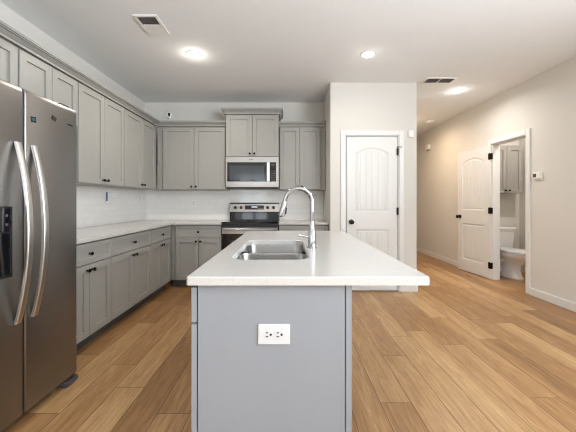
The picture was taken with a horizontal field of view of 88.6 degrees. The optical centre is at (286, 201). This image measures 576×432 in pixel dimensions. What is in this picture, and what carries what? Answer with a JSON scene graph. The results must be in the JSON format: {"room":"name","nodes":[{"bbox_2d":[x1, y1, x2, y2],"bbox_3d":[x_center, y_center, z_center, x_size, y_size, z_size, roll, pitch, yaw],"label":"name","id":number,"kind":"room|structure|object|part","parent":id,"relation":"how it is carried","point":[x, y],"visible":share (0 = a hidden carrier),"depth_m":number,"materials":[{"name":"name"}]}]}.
{"room":"kitchen","nodes":[
{"label":"kitchen","id":0,"kind":"room"},
{"bbox_2d":[0,2,144,227],"bbox_3d":[-2.296,-0.190,-0.175,0.115,2.740,9.880,0,0,0],"label":"wall","id":1,"kind":"structure","parent":0,"point":[8,16],"depth_m":2.92,"materials":[{"name":"paint"}]},
{"bbox_2d":[0,37,17,85],"bbox_3d":[-2.047,-0.893,1.782,0.377,0.427,0.589,0,0,0],"label":"upper cabinet","id":2,"kind":"object","parent":1,"relation":"attached to","point":[8,51],"visible":0.62,"depth_m":2.01,"materials":[{"name":"paint"}]},
{"bbox_2d":[14,45,77,125],"bbox_3d":[-2.047,-0.893,2.376,0.377,0.427,0.589,0,0,0],"label":"upper cabinet","id":3,"kind":"object","parent":1,"relation":"attached to","point":[36,76],"visible":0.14,"depth_m":2.32,"materials":[{"name":"paint"}]},
{"bbox_3d":[-1.906,-0.882,2.229,0.032,0.397,0.287,0,0,0],"label":"door","id":4,"kind":"part","parent":3,"relation":"part of","materials":[{"name":"paint"}]},
{"bbox_3d":[-1.906,-0.882,2.522,0.032,0.397,0.287,0,0,0],"label":"door","id":5,"kind":"part","parent":3,"relation":"part of","materials":[{"name":"paint"}]},
{"bbox_2d":[75,80,123,186],"bbox_3d":[-2.047,-0.639,3.055,0.377,0.935,0.763,0,0,0],"label":"upper cabinet","id":6,"kind":"object","parent":1,"relation":"attached to","point":[100,128],"visible":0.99,"depth_m":2.99,"materials":[{"name":"paint"}]},
{"bbox_3d":[-1.906,-0.628,2.866,0.032,0.905,0.374,0,0,0],"label":"door","id":7,"kind":"part","parent":6,"relation":"part of","materials":[{"name":"paint"}]},
{"bbox_3d":[-1.906,-0.628,3.245,0.032,0.905,0.374,0,0,0],"label":"door","id":8,"kind":"part","parent":6,"relation":"part of","materials":[{"name":"paint"}]},
{"bbox_2d":[76,185,144,227],"bbox_3d":[-2.234,0.052,3.325,0.008,0.464,2.650,0,0,0],"label":"wall tile","id":9,"kind":"structure","parent":1,"relation":"attached to","point":[124,205],"depth_m":3.64,"materials":[{"name":"white tile"}]},
{"bbox_2d":[105,192,108,202],"bbox_3d":[-2.225,-0.051,3.655,0.010,0.128,0.073,0,0,0],"label":"power outlet","id":10,"kind":"object","parent":9,"relation":"attached to","point":[106,193],"visible":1,"depth_m":3.64,"materials":[{"name":"grey plastic"}]},
{"bbox_2d":[105,107,155,189],"bbox_3d":[-2.047,-0.639,3.881,0.377,0.935,0.880,0,0,0],"label":"upper cabinet","id":11,"kind":"object","parent":1,"relation":"attached to","point":[139,134],"visible":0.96,"depth_m":3.79,"materials":[{"name":"paint"}]},
{"bbox_3d":[-1.906,-0.628,3.647,0.032,0.905,0.401,0,0,0],"label":"door","id":12,"kind":"part","parent":11,"relation":"part of","materials":[{"name":"paint"}]},
{"bbox_3d":[-1.906,-0.628,4.053,0.032,0.905,0.401,0,0,0],"label":"door","id":13,"kind":"part","parent":11,"relation":"part of","materials":[{"name":"paint"}]},
{"bbox_2d":[145,103,322,238],"bbox_3d":[-0.834,-0.190,4.707,2.808,2.740,0.115,0,0,0],"label":"wall","id":14,"kind":"structure","parent":0,"point":[180,111],"depth_m":4.65,"materials":[{"name":"paint"}]},
{"bbox_2d":[166,111,171,118],"bbox_3d":[-1.853,-1.360,4.635,0.084,0.120,0.030,0,0,0],"label":"wall sensor","id":15,"kind":"object","parent":14,"relation":"attached to","point":[168,114],"visible":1,"depth_m":4.63,"materials":[{"name":"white plastic"}]},
{"bbox_2d":[158,127,230,190],"bbox_3d":[-1.396,-0.639,4.461,1.016,0.935,0.374,0,0,0],"label":"upper cabinet","id":16,"kind":"object","parent":14,"relation":"attached to","point":[189,158],"visible":0.99,"depth_m":4.32,"materials":[{"name":"paint"}]},
{"bbox_2d":[0,20,225,126],"bbox_3d":[-1.397,-1.133,2.905,1.025,0.072,2.837,0,0,0],"label":"crown molding","id":17,"kind":"structure","parent":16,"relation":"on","point":[7,32],"depth_m":2.67,"materials":[{"name":"paint"}]},
{"bbox_3d":[-1.585,-0.628,4.321,0.450,0.905,0.032,0,0,0],"label":"door","id":18,"kind":"part","parent":16,"relation":"part of","materials":[{"name":"paint"}]},
{"bbox_3d":[-1.130,-0.628,4.321,0.450,0.905,0.032,0,0,0],"label":"door","id":19,"kind":"part","parent":16,"relation":"part of","materials":[{"name":"paint"}]},
{"bbox_2d":[145,188,322,225],"bbox_3d":[-0.830,0.130,4.646,2.800,0.700,0.008,0,0,0],"label":"wall tile","id":20,"kind":"structure","parent":14,"relation":"attached to","point":[159,204],"depth_m":4.64,"materials":[{"name":"white tile"}]},
{"bbox_2d":[191,199,195,206],"bbox_3d":[-1.466,0.025,4.637,0.073,0.116,0.009,0,0,0],"label":"power outlet","id":21,"kind":"object","parent":20,"relation":"attached to","point":[193,201],"visible":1,"depth_m":4.64,"materials":[{"name":"grey plastic"}]},
{"bbox_2d":[221,108,282,156],"bbox_3d":[-0.500,-0.989,4.423,0.880,0.693,0.451,0,0,0],"label":"upper cabinet","id":22,"kind":"object","parent":14,"relation":"attached to","point":[250,132],"visible":0.98,"depth_m":4.25,"materials":[{"name":"paint"}]},
{"bbox_3d":[-0.690,-0.944,4.251,0.373,0.596,0.032,0,0,0],"label":"door","id":23,"kind":"part","parent":22,"relation":"part of","materials":[{"name":"paint"}]},
{"bbox_3d":[-0.500,-1.294,4.423,0.880,0.081,0.451,0,0,0],"label":"crown moulding","id":24,"kind":"part","parent":22,"relation":"part of","materials":[{"name":"paint"}]},
{"bbox_3d":[-0.310,-0.944,4.251,0.373,0.596,0.032,0,0,0],"label":"door","id":25,"kind":"part","parent":22,"relation":"part of","materials":[{"name":"paint"}]},
{"bbox_2d":[226,157,278,188],"bbox_3d":[-0.500,-0.415,4.423,0.760,0.450,0.435,0,0,0],"label":"microwave","id":26,"kind":"object","parent":14,"relation":"attached to","point":[241,172],"visible":0.99,"depth_m":4.23,"materials":[{"name":"silver metal"}]},
{"bbox_3d":[-0.574,-0.424,4.242,0.568,0.276,0.023,0,0,0],"label":"door glass","id":27,"kind":"part","parent":26,"relation":"part of","materials":[{"name":"grey glass"}]},
{"bbox_3d":[-0.268,-0.424,4.225,0.040,0.269,0.040,0,0,0],"label":"handle","id":28,"kind":"part","parent":26,"relation":"part of","materials":[{"name":"silver metal"}]},
{"bbox_3d":[-0.201,-0.424,4.242,0.090,0.276,0.023,0,0,0],"label":"control panel","id":29,"kind":"part","parent":26,"relation":"part of","materials":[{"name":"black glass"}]},
{"bbox_2d":[279,121,325,190],"bbox_3d":[0.229,-0.668,4.461,0.764,0.993,0.374,0,0,0],"label":"upper cabinet","id":30,"kind":"object","parent":14,"relation":"attached to","point":[301,143],"visible":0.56,"depth_m":4.32,"materials":[{"name":"paint"}]},
{"bbox_3d":[0.040,-0.628,4.321,0.291,0.905,0.032,0,0,0],"label":"door","id":31,"kind":"part","parent":30,"relation":"part of","materials":[{"name":"paint"}]},
{"bbox_3d":[0.229,-1.130,4.464,0.764,0.070,0.368,0,0,0],"label":"crown moulding","id":32,"kind":"part","parent":30,"relation":"part of","materials":[{"name":"paint"}]},
{"bbox_3d":[0.337,-0.628,4.321,0.294,0.905,0.032,0,0,0],"label":"door","id":33,"kind":"part","parent":30,"relation":"part of","materials":[{"name":"paint"}]},
{"bbox_2d":[0,0,575,135],"bbox_3d":[0.866,-1.610,1.500,6.438,0.100,13.230,0,0,0],"label":"ceiling","id":34,"kind":"structure","parent":0,"point":[252,51],"depth_m":2.93,"materials":[{"name":"paint"}]},
{"bbox_2d":[132,14,169,34],"bbox_3d":[-1.190,-1.555,2.605,0.200,0.010,0.290,0,0,0],"label":"ceiling vent","id":35,"kind":"object","parent":34,"relation":"in","point":[150,23],"visible":1,"depth_m":2.58,"materials":[{"name":"grey plastic"}]},
{"bbox_2d":[186,50,201,57],"bbox_3d":[-0.985,-1.550,3.120,0.156,0.020,0.156,0,0,0],"label":"recessed light","id":36,"kind":"object","parent":34,"relation":"in","point":[191,53],"visible":1,"depth_m":3.10,"materials":[{"name":"white glass"}]},
{"bbox_2d":[360,50,375,57],"bbox_3d":[0.857,-1.550,3.120,0.156,0.020,0.156,0,0,0],"label":"recessed light","id":37,"kind":"object","parent":34,"relation":"in","point":[369,53],"visible":1,"depth_m":3.09,"materials":[{"name":"white glass"}]},
{"bbox_2d":[421,77,457,83],"bbox_3d":[1.955,-1.555,3.795,0.390,0.010,0.180,0,0,0],"label":"ceiling vent","id":38,"kind":"object","parent":34,"relation":"in","point":[429,80],"visible":1,"depth_m":3.79,"materials":[{"name":"grey plastic"}]},
{"bbox_2d":[451,89,463,92],"bbox_3d":[2.400,-1.550,4.160,0.156,0.020,0.156,0,0,0],"label":"recessed light","id":39,"kind":"object","parent":34,"relation":"in","point":[455,90],"visible":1,"depth_m":4.13,"materials":[{"name":"white glass"}]},
{"bbox_2d":[1,251,575,431],"bbox_3d":[0.866,1.205,1.500,6.438,0.050,13.230,0,0,0],"label":"floor","id":40,"kind":"structure","parent":0,"point":[466,351],"depth_m":2.10,"materials":[{"name":"brown wood"}]},
{"bbox_2d":[0,79,77,431],"bbox_3d":[-1.760,0.278,1.512,0.881,1.805,0.915,0,0,0],"label":"refrigerator","id":41,"kind":"object","parent":40,"relation":"on","point":[38,133],"visible":1,"depth_m":1.63,"materials":[{"name":"silver metal"}]},
{"bbox_3d":[-1.393,0.092,1.373,0.003,0.115,0.235,0,0,0],"label":"control panel","id":42,"kind":"part","parent":41,"relation":"part of","materials":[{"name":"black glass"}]},
{"bbox_3d":[-1.434,0.261,1.312,0.068,1.738,0.515,0,0,0],"label":"door","id":43,"kind":"part","parent":41,"relation":"part of","materials":[{"name":"silver metal"}]},
{"bbox_3d":[-1.361,0.162,1.524,0.084,0.937,0.033,0,0,0],"label":"handle","id":44,"kind":"part","parent":41,"relation":"part of","materials":[{"name":"silver metal"}]},
{"bbox_3d":[-1.361,0.162,1.624,0.084,0.937,0.033,0,0,0],"label":"handle","id":45,"kind":"part","parent":41,"relation":"part of","materials":[{"name":"silver metal"}]},
{"bbox_3d":[-1.434,0.261,1.774,0.068,1.738,0.392,0,0,0],"label":"door","id":46,"kind":"part","parent":41,"relation":"part of","materials":[{"name":"silver metal"}]},
{"bbox_2d":[76,238,110,350],"bbox_3d":[-1.883,0.748,2.345,0.688,0.864,0.578,0,0,0],"label":"base cabinet","id":47,"kind":"object","parent":40,"relation":"on","point":[93,262],"visible":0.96,"depth_m":2.39,"materials":[{"name":"paint"}]},
{"bbox_3d":[-1.586,0.784,2.201,0.032,0.567,0.284,0,0,0],"label":"door","id":48,"kind":"part","parent":47,"relation":"part of","materials":[{"name":"paint"}]},
{"bbox_3d":[-1.586,0.412,2.345,0.032,0.164,0.572,0,0,0],"label":"drawer","id":49,"kind":"part","parent":47,"relation":"part of","materials":[{"name":"paint"}]},
{"bbox_3d":[-1.586,0.784,2.489,0.032,0.567,0.284,0,0,0],"label":"door","id":50,"kind":"part","parent":47,"relation":"part of","materials":[{"name":"paint"}]},
{"bbox_2d":[76,220,226,243],"bbox_3d":[-1.558,0.300,3.336,1.341,0.030,2.611,0,0,0],"label":"countertop","id":51,"kind":"structure","parent":47,"relation":"on","point":[86,234],"depth_m":3.23,"materials":[{"name":"white stone"}]},
{"bbox_2d":[101,230,150,332],"bbox_3d":[-1.883,0.748,3.018,0.688,0.864,0.761,0,0,0],"label":"base cabinet","id":52,"kind":"object","parent":40,"relation":"on","point":[130,257],"visible":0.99,"depth_m":2.96,"materials":[{"name":"paint"}]},
{"bbox_3d":[-1.586,0.784,2.829,0.032,0.567,0.375,0,0,0],"label":"door","id":53,"kind":"part","parent":52,"relation":"part of","materials":[{"name":"paint"}]},
{"bbox_3d":[-1.586,0.412,3.018,0.032,0.164,0.755,0,0,0],"label":"drawer","id":54,"kind":"part","parent":52,"relation":"part of","materials":[{"name":"paint"}]},
{"bbox_3d":[-1.586,0.784,3.208,0.032,0.567,0.375,0,0,0],"label":"door","id":55,"kind":"part","parent":52,"relation":"part of","materials":[{"name":"paint"}]},
{"bbox_2d":[143,225,170,303],"bbox_3d":[-1.883,0.748,3.718,0.688,0.864,0.630,0,0,0],"label":"base cabinet","id":56,"kind":"object","parent":40,"relation":"on","point":[160,244],"visible":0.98,"depth_m":3.66,"materials":[{"name":"paint"}]},
{"bbox_3d":[-1.586,0.784,3.550,0.032,0.567,0.288,0,0,0],"label":"door","id":57,"kind":"part","parent":56,"relation":"part of","materials":[{"name":"paint"}]},
{"bbox_3d":[-1.586,0.412,3.696,0.032,0.164,0.581,0,0,0],"label":"drawer","id":58,"kind":"part","parent":56,"relation":"part of","materials":[{"name":"paint"}]},
{"bbox_3d":[-1.586,0.784,3.843,0.032,0.567,0.288,0,0,0],"label":"door","id":59,"kind":"part","parent":56,"relation":"part of","materials":[{"name":"paint"}]},
{"bbox_2d":[171,225,221,285],"bbox_3d":[-1.240,0.748,4.312,0.694,0.864,0.651,0,0,0],"label":"base cabinet","id":60,"kind":"object","parent":40,"relation":"on","point":[192,246],"visible":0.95,"depth_m":4.03,"materials":[{"name":"paint"}]},
{"bbox_3d":[-1.362,0.784,4.034,0.308,0.567,0.032,0,0,0],"label":"door","id":61,"kind":"part","parent":60,"relation":"part of","materials":[{"name":"paint"}]},
{"bbox_3d":[-1.206,0.412,4.034,0.620,0.164,0.032,0,0,0],"label":"drawer","id":62,"kind":"part","parent":60,"relation":"part of","materials":[{"name":"paint"}]},
{"bbox_3d":[-1.050,0.784,4.034,0.308,0.567,0.032,0,0,0],"label":"door","id":63,"kind":"part","parent":60,"relation":"part of","materials":[{"name":"paint"}]},
{"bbox_2d":[222,203,278,249],"bbox_3d":[-0.501,0.599,4.267,0.760,1.162,0.689,0,0,0],"label":"range","id":64,"kind":"object","parent":40,"relation":"on","point":[244,217],"visible":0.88,"depth_m":4.29,"materials":[{"name":"silver metal"}]},
{"bbox_3d":[-0.501,0.661,3.998,0.750,0.609,0.033,0,0,0],"label":"oven door","id":65,"kind":"part","parent":64,"relation":"part of","materials":[{"name":"black glass"}]},
{"bbox_3d":[-0.501,0.372,3.949,0.698,0.026,0.054,0,0,0],"label":"handle","id":66,"kind":"part","parent":64,"relation":"part of","materials":[{"name":"silver metal"}]},
{"bbox_3d":[-0.501,0.397,3.978,0.750,0.080,0.005,0,0,0],"label":"door trim","id":67,"kind":"part","parent":64,"relation":"part of","materials":[{"name":"silver metal"}]},
{"bbox_3d":[-0.501,0.326,3.998,0.754,0.052,0.031,0,0,0],"label":"rail","id":68,"kind":"part","parent":64,"relation":"part of","materials":[{"name":"black plastic"}]},
{"bbox_2d":[222,219,278,222],"bbox_3d":[-0.501,0.286,4.268,0.760,0.021,0.585,0,0,0],"label":"cooktop","id":69,"kind":"object","parent":64,"relation":"in","point":[231,220],"depth_m":4.07,"materials":[{"name":"black glass"}]},
{"bbox_3d":[-0.501,0.092,4.572,0.758,0.130,0.077,0,0,0],"label":"control panel","id":70,"kind":"part","parent":64,"relation":"part of","materials":[{"name":"silver metal"}]},
{"bbox_3d":[-0.500,0.092,4.542,0.290,0.064,0.017,0,0,0],"label":"display panel","id":71,"kind":"part","parent":64,"relation":"part of","materials":[{"name":"black glass"}]},
{"bbox_2d":[191,253,351,431],"bbox_3d":[-0.068,0.738,1.853,0.622,0.884,1.575,0,0,0],"label":"kitchen island","id":72,"kind":"object","parent":40,"relation":"on","point":[239,383],"visible":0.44,"depth_m":1.07,"materials":[{"name":"paint"}]},
{"bbox_3d":[-0.338,0.375,1.244,0.020,0.126,0.351,0,0,0],"label":"drawer","id":73,"kind":"part","parent":72,"relation":"part of","materials":[{"name":"paint"}]},
{"bbox_3d":[-0.338,0.756,1.244,0.020,0.623,0.351,0,0,0],"label":"door","id":74,"kind":"part","parent":72,"relation":"part of","materials":[{"name":"paint"}]},
{"bbox_2d":[258,324,289,343],"bbox_3d":[-0.046,0.478,1.063,0.116,0.073,0.009,0,0,0],"label":"power outlet","id":75,"kind":"object","parent":72,"relation":"attached to","point":[267,333],"visible":1,"depth_m":1.06,"materials":[{"name":"white plastic"}]},
{"bbox_2d":[264,330,272,338],"bbox_3d":[-0.066,0.478,1.061,0.033,0.033,0.002,0,0,0],"label":"socket","id":76,"kind":"object","parent":75,"relation":"attached to","point":[268,334],"depth_m":1.06,"materials":[{"name":"grey plastic"}]},
{"bbox_2d":[275,330,283,338],"bbox_3d":[-0.027,0.478,1.061,0.033,0.033,0.002,0,0,0],"label":"socket","id":77,"kind":"object","parent":75,"relation":"attached to","point":[279,334],"depth_m":1.06,"materials":[{"name":"grey plastic"}]},
{"bbox_2d":[187,231,429,284],"bbox_3d":[0.075,0.281,1.860,0.866,0.030,1.640,0,0,0],"label":"island countertop","id":78,"kind":"structure","parent":72,"relation":"on","point":[339,258],"depth_m":1.23,"materials":[{"name":"white stone"}]},
{"bbox_2d":[237,244,306,259],"bbox_3d":[-0.079,0.393,1.698,0.381,0.192,0.708,0,0,0],"label":"sink","id":79,"kind":"object","parent":78,"relation":"in","point":[256,251],"visible":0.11,"depth_m":1.96,"materials":[{"name":"silver metal"}]},
{"bbox_3d":[-0.079,0.393,1.522,0.381,0.192,0.354,0,0,0],"label":"bowl","id":80,"kind":"part","parent":79,"relation":"part of","materials":[{"name":"silver metal"}]},
{"bbox_3d":[-0.079,0.393,1.882,0.381,0.192,0.341,0,0,0],"label":"bowl","id":81,"kind":"part","parent":79,"relation":"part of","materials":[{"name":"silver metal"}]},
{"bbox_2d":[279,186,316,248],"bbox_3d":[0.062,0.089,1.690,0.222,0.352,0.058,0,0,0],"label":"faucet","id":82,"kind":"object","parent":78,"relation":"on","point":[311,236],"visible":1,"depth_m":1.68,"materials":[{"name":"silver metal"}]},
{"bbox_3d":[0.065,0.017,1.690,0.183,0.207,0.024,0,0,0],"label":"spout","id":83,"kind":"part","parent":82,"relation":"part of","materials":[{"name":"silver metal"}]},
{"bbox_3d":[0.224,0.738,1.853,0.022,0.884,1.575,0,0,0],"label":"panel","id":84,"kind":"part","parent":72,"relation":"part of","materials":[{"name":"paint"}]},
{"bbox_2d":[279,225,327,230],"bbox_3d":[0.228,0.748,4.312,0.674,0.864,0.651,0,0,0],"label":"base cabinet","id":85,"kind":"object","parent":40,"relation":"on","point":[281,227],"visible":0.02,"depth_m":4.03,"materials":[{"name":"paint"}]},
{"bbox_2d":[279,220,328,224],"bbox_3d":[0.228,0.300,4.316,0.680,0.030,0.649,0,0,0],"label":"countertop","id":86,"kind":"structure","parent":85,"relation":"on","point":[281,222],"depth_m":4.00,"materials":[{"name":"white stone"}]},
{"bbox_2d":[500,227,524,279],"bbox_3d":[3.520,0.803,4.636,0.468,0.753,0.766,0,0,0],"label":"toilet","id":87,"kind":"object","parent":40,"relation":"on","point":[512,259],"visible":0.56,"depth_m":4.56,"materials":[{"name":"ceramic"}]},
{"bbox_3d":[3.520,0.625,4.920,0.444,0.320,0.195,0,0,0],"label":"tank","id":88,"kind":"part","parent":87,"relation":"part of","materials":[{"name":"ceramic"}]},
{"bbox_3d":[3.520,0.446,4.913,0.468,0.038,0.211,0,0,0],"label":"tank lid","id":89,"kind":"part","parent":87,"relation":"part of","materials":[{"name":"ceramic"}]},
{"bbox_3d":[3.520,0.777,4.545,0.384,0.018,0.584,0,0,0],"label":"seat","id":90,"kind":"part","parent":87,"relation":"part of","materials":[{"name":"white plastic"}]},
{"bbox_3d":[3.520,0.754,4.548,0.384,0.024,0.580,0,0,0],"label":"seat lid","id":91,"kind":"part","parent":87,"relation":"part of","materials":[{"name":"white plastic"}]},
{"bbox_3d":[3.520,0.984,4.588,0.374,0.392,0.637,0,0,0],"label":"bowl","id":92,"kind":"part","parent":87,"relation":"part of","materials":[{"name":"ceramic"}]},
{"bbox_2d":[323,83,416,269],"bbox_3d":[1.135,-0.190,5.935,1.130,2.740,4.130,0,0,0],"label":"wall","id":93,"kind":"structure","parent":0,"point":[346,106],"depth_m":3.87,"materials":[{"name":"paint"}]},
{"bbox_2d":[346,137,398,289],"bbox_3d":[1.144,0.161,3.858,0.720,2.015,0.102,0,0,0],"label":"door","id":94,"kind":"structure","parent":93,"relation":"in","point":[372,210],"depth_m":3.87,"materials":[{"name":"paint"}]},
{"bbox_2d":[341,130,403,291],"bbox_3d":[1.116,0.126,3.918,0.828,2.109,0.133,0,0,0],"label":"trim","id":95,"kind":"structure","parent":93,"relation":"attached to","point":[400,139],"depth_m":3.85,"materials":[{"name":"paint"}]},
{"bbox_2d":[404,285,417,291],"bbox_3d":[1.142,1.134,5.928,1.144,0.092,4.144,0,0,0],"label":"baseboard","id":96,"kind":"structure","parent":93,"relation":"attached to","point":[407,288],"depth_m":3.86,"materials":[{"name":"paint"}]},
{"bbox_2d":[408,130,413,136],"bbox_3d":[1.617,-0.885,3.853,0.068,0.090,0.034,0,0,0],"label":"door chime","id":97,"kind":"object","parent":93,"relation":"attached to","point":[410,132],"visible":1,"depth_m":3.84,"materials":[{"name":"white plastic"}]},
{"bbox_2d":[417,56,575,302],"bbox_3d":[3.147,-0.190,1.442,0.115,2.740,13.115,0,0,0],"label":"wall","id":98,"kind":"structure","parent":0,"point":[545,103],"depth_m":3.68,"materials":[{"name":"paint"}]},
{"bbox_2d":[456,146,492,278],"bbox_3d":[3.013,0.161,4.793,0.102,2.015,0.735,0,0,-7],"label":"door","id":99,"kind":"structure","parent":98,"relation":"in","point":[474,210],"depth_m":4.77,"materials":[{"name":"paint"}]},
{"bbox_2d":[417,248,575,311],"bbox_3d":[3.077,1.134,1.500,0.026,0.092,13.000,0,0,0],"label":"baseboard","id":100,"kind":"structure","parent":98,"relation":"attached to","point":[566,304],"depth_m":3.54,"materials":[{"name":"paint"}]},
{"bbox_2d":[488,128,530,293],"bbox_3d":[3.139,0.126,4.125,0.133,2.109,0.778,0,0,0],"label":"trim","id":101,"kind":"structure","parent":98,"relation":"attached to","point":[494,144],"depth_m":4.44,"materials":[{"name":"paint"}]},
{"bbox_2d":[532,172,542,180],"bbox_3d":[3.076,-0.311,3.625,0.028,0.102,0.124,0,0,0],"label":"thermostat","id":102,"kind":"object","parent":98,"relation":"attached to","point":[535,175],"visible":1,"depth_m":3.61,"materials":[{"name":"white plastic"}]},
{"bbox_2d":[500,138,524,266],"bbox_3d":[3.645,-0.190,4.020,0.880,2.740,2.270,0,0,0],"label":"wall","id":103,"kind":"structure","parent":0,"point":[512,206],"depth_m":5.04,"materials":[{"name":"paint"}]},
{"bbox_2d":[500,146,521,193],"bbox_3d":[3.590,-0.527,4.910,0.508,0.785,0.251,0,0,0],"label":"upper cabinet","id":104,"kind":"object","parent":103,"relation":"attached to","point":[510,156],"visible":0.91,"depth_m":4.82,"materials":[{"name":"paint"}]},
{"bbox_3d":[3.464,-0.516,4.831,0.246,0.755,0.032,0,0,0],"label":"door","id":105,"kind":"part","parent":104,"relation":"part of","materials":[{"name":"paint"}]},
{"bbox_3d":[3.716,-0.516,4.831,0.246,0.755,0.032,0,0,0],"label":"door","id":106,"kind":"part","parent":104,"relation":"part of","materials":[{"name":"paint"}]}
]}

